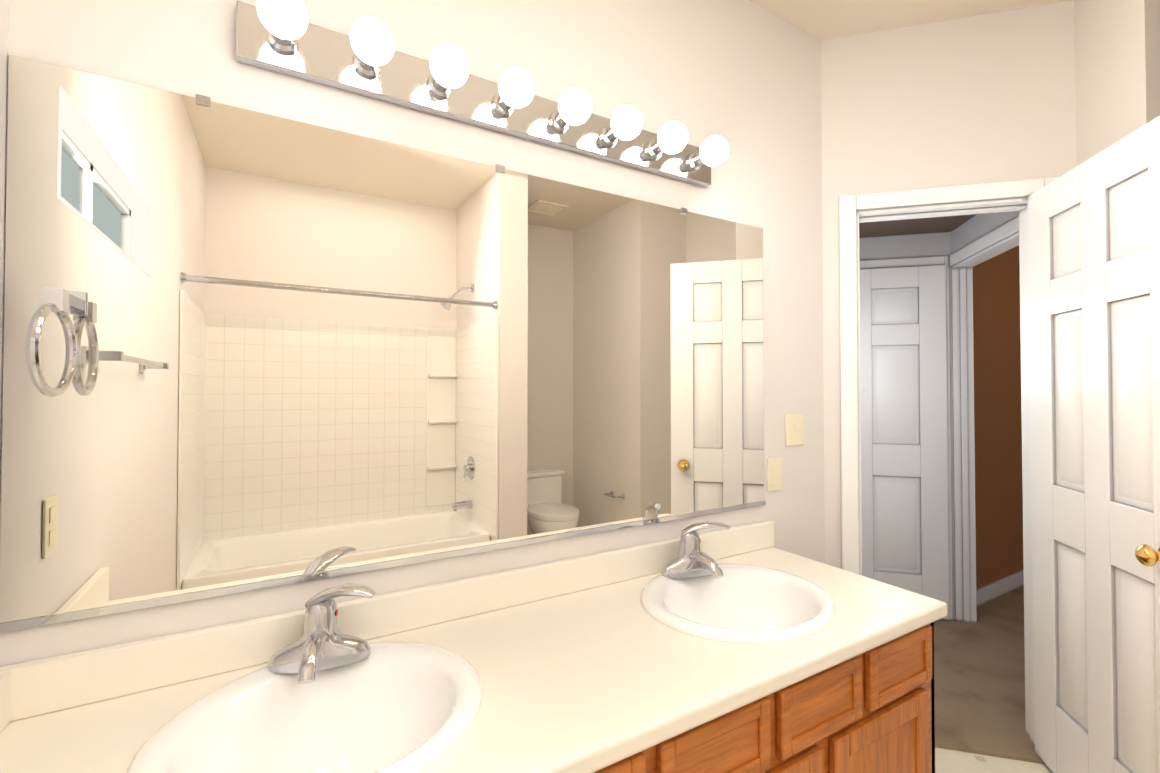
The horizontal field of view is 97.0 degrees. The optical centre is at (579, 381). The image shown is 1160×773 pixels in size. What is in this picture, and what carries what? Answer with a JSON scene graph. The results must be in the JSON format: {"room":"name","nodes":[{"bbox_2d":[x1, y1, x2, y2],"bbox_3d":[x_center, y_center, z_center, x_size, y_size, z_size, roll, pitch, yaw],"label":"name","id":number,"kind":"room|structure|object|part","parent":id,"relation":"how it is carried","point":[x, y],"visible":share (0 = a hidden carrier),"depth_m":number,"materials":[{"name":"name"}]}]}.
{"room":"bathroom","nodes":[
{"label":"bathroom","id":0,"kind":"room"},
{"bbox_2d":[0,0,8,508],"bbox_3d":[-0.375,-0.047,-0.306,0.120,2.740,2.960,1,-1,-30],"label":"wall","id":1,"kind":"structure","parent":0,"point":[4,20],"depth_m":0.89,"materials":[{"name":"white paint"}]},
{"bbox_2d":[0,668,11,735],"bbox_3d":[-0.845,0.536,0.635,0.021,0.092,0.557,1,-1,-30],"label":"backsplash","id":2,"kind":"structure","parent":1,"relation":"attached to","point":[5,673],"depth_m":0.87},
{"bbox_2d":[0,520,773,719],"bbox_3d":[-0.149,0.547,1.377,1.972,0.092,0.021,1,-1,-30],"label":"backsplash","id":3,"kind":"structure","parent":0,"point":[40,687],"depth_m":1.05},
{"bbox_2d":[0,0,824,666],"bbox_3d":[-0.096,-0.020,1.495,2.420,2.740,0.131,1,-1,-30],"label":"wall","id":4,"kind":"structure","parent":0,"point":[306,351],"depth_m":1.21,"materials":[{"name":"white paint"}]},
{"bbox_2d":[26,287,85,396],"bbox_3d":[-0.889,-0.070,0.868,0.042,0.192,0.159,1,-1,-30],"label":"towel ring","id":5,"kind":"object","parent":4,"relation":"attached to","point":[62,304],"visible":1,"depth_m":0.86,"materials":[{"name":"silver metal"}]},
{"bbox_2d":[236,0,728,186],"bbox_3d":[-0.104,-0.723,1.340,1.330,0.116,0.164,1,-1,-30],"label":"sconce","id":6,"kind":"object","parent":4,"relation":"attached to","point":[364,58],"visible":1,"depth_m":1.24,"materials":[{"name":"silver metal"}]},
{"bbox_2d":[767,457,781,490],"bbox_3d":[0.720,0.343,1.897,0.078,0.120,0.007,1,-1,-30],"label":"electrical outlet plate","id":7,"kind":"object","parent":4,"relation":"attached to","point":[774,474],"visible":1,"depth_m":1.89,"materials":[{"name":"beige plastic"}]},
{"bbox_2d":[785,414,803,445],"bbox_3d":[0.821,0.185,1.954,0.104,0.120,0.015,1,-1,-30],"label":"switch plate","id":8,"kind":"object","parent":4,"relation":"attached to","point":[794,429],"visible":1,"depth_m":1.95,"materials":[{"name":"beige plastic"}]},
{"bbox_2d":[859,232,954,618],"bbox_3d":[1.480,0.075,3.186,1.600,2.600,0.120,0,-1,15],"label":"wall","id":9,"kind":"structure","parent":0,"point":[907,246],"depth_m":3.00,"materials":[{"name":"white paint"}]},
{"bbox_2d":[860,265,948,619],"bbox_3d":[1.669,0.344,3.046,0.653,2.018,0.642,1,-1,-30],"label":"hall door","id":10,"kind":"structure","parent":9,"relation":"in","point":[904,446],"depth_m":2.98,"materials":[{"name":"white wood"}]},
{"bbox_2d":[859,256,952,619],"bbox_3d":[1.657,0.326,3.065,0.963,2.095,0.016,0,-1,15],"label":"door frame","id":11,"kind":"structure","parent":9,"relation":"attached to","point":[906,262],"depth_m":2.95,"materials":[{"name":"white wood"}]},
{"bbox_2d":[748,0,1070,39],"bbox_3d":[1.049,-1.435,0.547,3.420,0.060,2.960,1,-1,-30],"label":"ceiling","id":12,"kind":"structure","parent":0,"point":[824,19],"depth_m":1.92,"materials":[{"name":"beige paint"}]},
{"bbox_2d":[859,214,976,237],"bbox_3d":[1.348,-0.897,2.698,1.600,0.060,1.160,0,-1,15],"label":"ceiling","id":13,"kind":"structure","parent":0,"point":[911,226],"depth_m":2.87,"materials":[{"name":"brown"}]},
{"bbox_2d":[821,0,1076,568],"bbox_3d":[1.411,-0.013,2.006,0.866,2.740,0.120,0,-1,15],"label":"wall","id":14,"kind":"structure","parent":0,"point":[984,98],"depth_m":1.97,"materials":[{"name":"white paint"}]},
{"bbox_2d":[839,177,1058,744],"bbox_3d":[1.408,0.310,2.002,0.740,2.095,0.152,0,-1,15],"label":"door frame","id":15,"kind":"structure","parent":14,"relation":"attached to","point":[851,218],"depth_m":2.00,"materials":[{"name":"white wood"}]},
{"bbox_2d":[935,729,1045,764],"bbox_3d":[1.394,1.381,1.935,0.660,0.072,0.105,0,-1,15],"label":"sill","id":16,"kind":"structure","parent":14,"relation":"attached to","point":[994,747],"depth_m":1.89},
{"bbox_2d":[1027,116,1159,772],"bbox_3d":[1.579,0.326,1.542,0.516,2.018,0.504,1,-1,-30],"label":"bathroom door","id":17,"kind":"structure","parent":14,"relation":"in","point":[1094,279],"depth_m":1.54,"materials":[{"name":"white wood"}]},
{"bbox_3d":[1.509,0.443,1.290,0.143,0.064,0.143,1,-1,-30],"label":"knob","id":18,"kind":"part","parent":17,"relation":"part of","materials":[{"name":"gold metal"}]},
{"bbox_2d":[934,585,1032,743],"bbox_3d":[3.005,1.410,3.856,6.000,0.072,4.450,0,-1,15],"label":"floor","id":19,"kind":"structure","parent":0,"point":[979,677],"depth_m":2.38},
{"bbox_2d":[951,211,1018,264],"bbox_3d":[2.058,0.064,2.435,0.100,2.600,1.040,0,-1,15],"label":"wall","id":20,"kind":"structure","parent":0,"point":[973,229],"depth_m":2.66,"materials":[{"name":"white paint"}]},
{"bbox_2d":[949,216,1018,622],"bbox_3d":[2.066,0.317,2.491,0.118,2.095,0.920,0,-1,15],"label":"trim","id":21,"kind":"structure","parent":20,"relation":"attached to","point":[963,443],"depth_m":2.91,"materials":[{"name":"white wood"}]},
{"bbox_2d":[935,747,1052,772],"bbox_3d":[1.049,1.365,0.505,3.420,0.060,2.960,1,-1,-30],"label":"floor","id":22,"kind":"structure","parent":0,"point":[949,761],"depth_m":1.81,"materials":[{"name":"tile"}]},
{"bbox_2d":[608,628,934,772],"bbox_3d":[-0.013,0.987,1.133,1.967,0.715,0.567,1,-1,-30],"label":"bathroom vanity","id":23,"kind":"object","parent":22,"relation":"on","point":[876,713],"depth_m":1.16,"materials":[{"name":"brown wood"}]},
{"bbox_2d":[0,548,946,772],"bbox_3d":[-0.007,0.610,1.133,1.972,0.040,0.582,1,-1,-30],"label":"countertop","id":24,"kind":"structure","parent":23,"relation":"on","point":[598,685],"depth_m":1.02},
{"bbox_2d":[116,616,527,772],"bbox_3d":[-0.439,0.657,0.893,0.536,0.180,0.472,1,-1,-30],"label":"sink","id":25,"kind":"object","parent":24,"relation":"in","point":[422,702],"depth_m":0.97,"materials":[{"name":"white ceramic"}]},
{"bbox_2d":[264,583,379,691],"bbox_3d":[-0.499,0.492,1.001,0.188,0.159,0.200,1,-1,-30],"label":"faucet","id":26,"kind":"object","parent":24,"relation":"on","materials":[{"name":"silver metal"}]},
{"bbox_2d":[656,521,735,583],"bbox_3d":[0.365,0.500,1.505,0.188,0.159,0.200,1,-1,-30],"label":"faucet","id":27,"kind":"object","parent":24,"relation":"on","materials":[{"name":"silver metal"}]},
{"bbox_2d":[604,552,883,667],"bbox_3d":[0.424,0.665,1.397,0.536,0.180,0.472,1,-1,-30],"label":"sink","id":28,"kind":"object","parent":24,"relation":"in","point":[768,606],"depth_m":1.47,"materials":[{"name":"white ceramic"}]},
{"bbox_3d":[0.125,0.713,0.900,1.873,0.141,0.019,1,-1,-30],"label":"drawer frame","id":29,"kind":"part","parent":23,"relation":"part of","materials":[{"name":"brown wood"}]},
{"bbox_3d":[0.123,0.713,0.904,1.813,0.081,0.011,1,-1,-30],"label":"drawer panel","id":30,"kind":"part","parent":23,"relation":"part of","materials":[{"name":"brown wood"}]},
{"bbox_3d":[0.124,1.011,0.895,1.830,0.410,0.019,1,-1,-30],"label":"door frame","id":31,"kind":"part","parent":23,"relation":"part of","materials":[{"name":"brown wood"}]},
{"bbox_2d":[973,245,1022,588],"bbox_3d":[3.352,0.084,3.769,2.570,2.600,0.120,1,-1,-30],"label":"wall","id":32,"kind":"structure","parent":0,"point":[998,422],"depth_m":3.32,"materials":[{"name":"brown paint"}]},
{"bbox_2d":[976,570,1023,605],"bbox_3d":[3.356,1.324,3.674,2.440,0.093,0.015,1,-1,-30],"label":"baseboard","id":33,"kind":"structure","parent":32,"relation":"attached to","point":[995,589],"depth_m":3.26,"materials":[{"name":"white wood"}]},
{"bbox_2d":[1074,0,1159,165],"bbox_3d":[1.881,-0.015,1.816,0.561,2.740,0.304,1,-1,-30],"label":"wall","id":34,"kind":"structure","parent":0,"point":[1117,63],"depth_m":1.68,"materials":[{"name":"white paint"}]}
]}

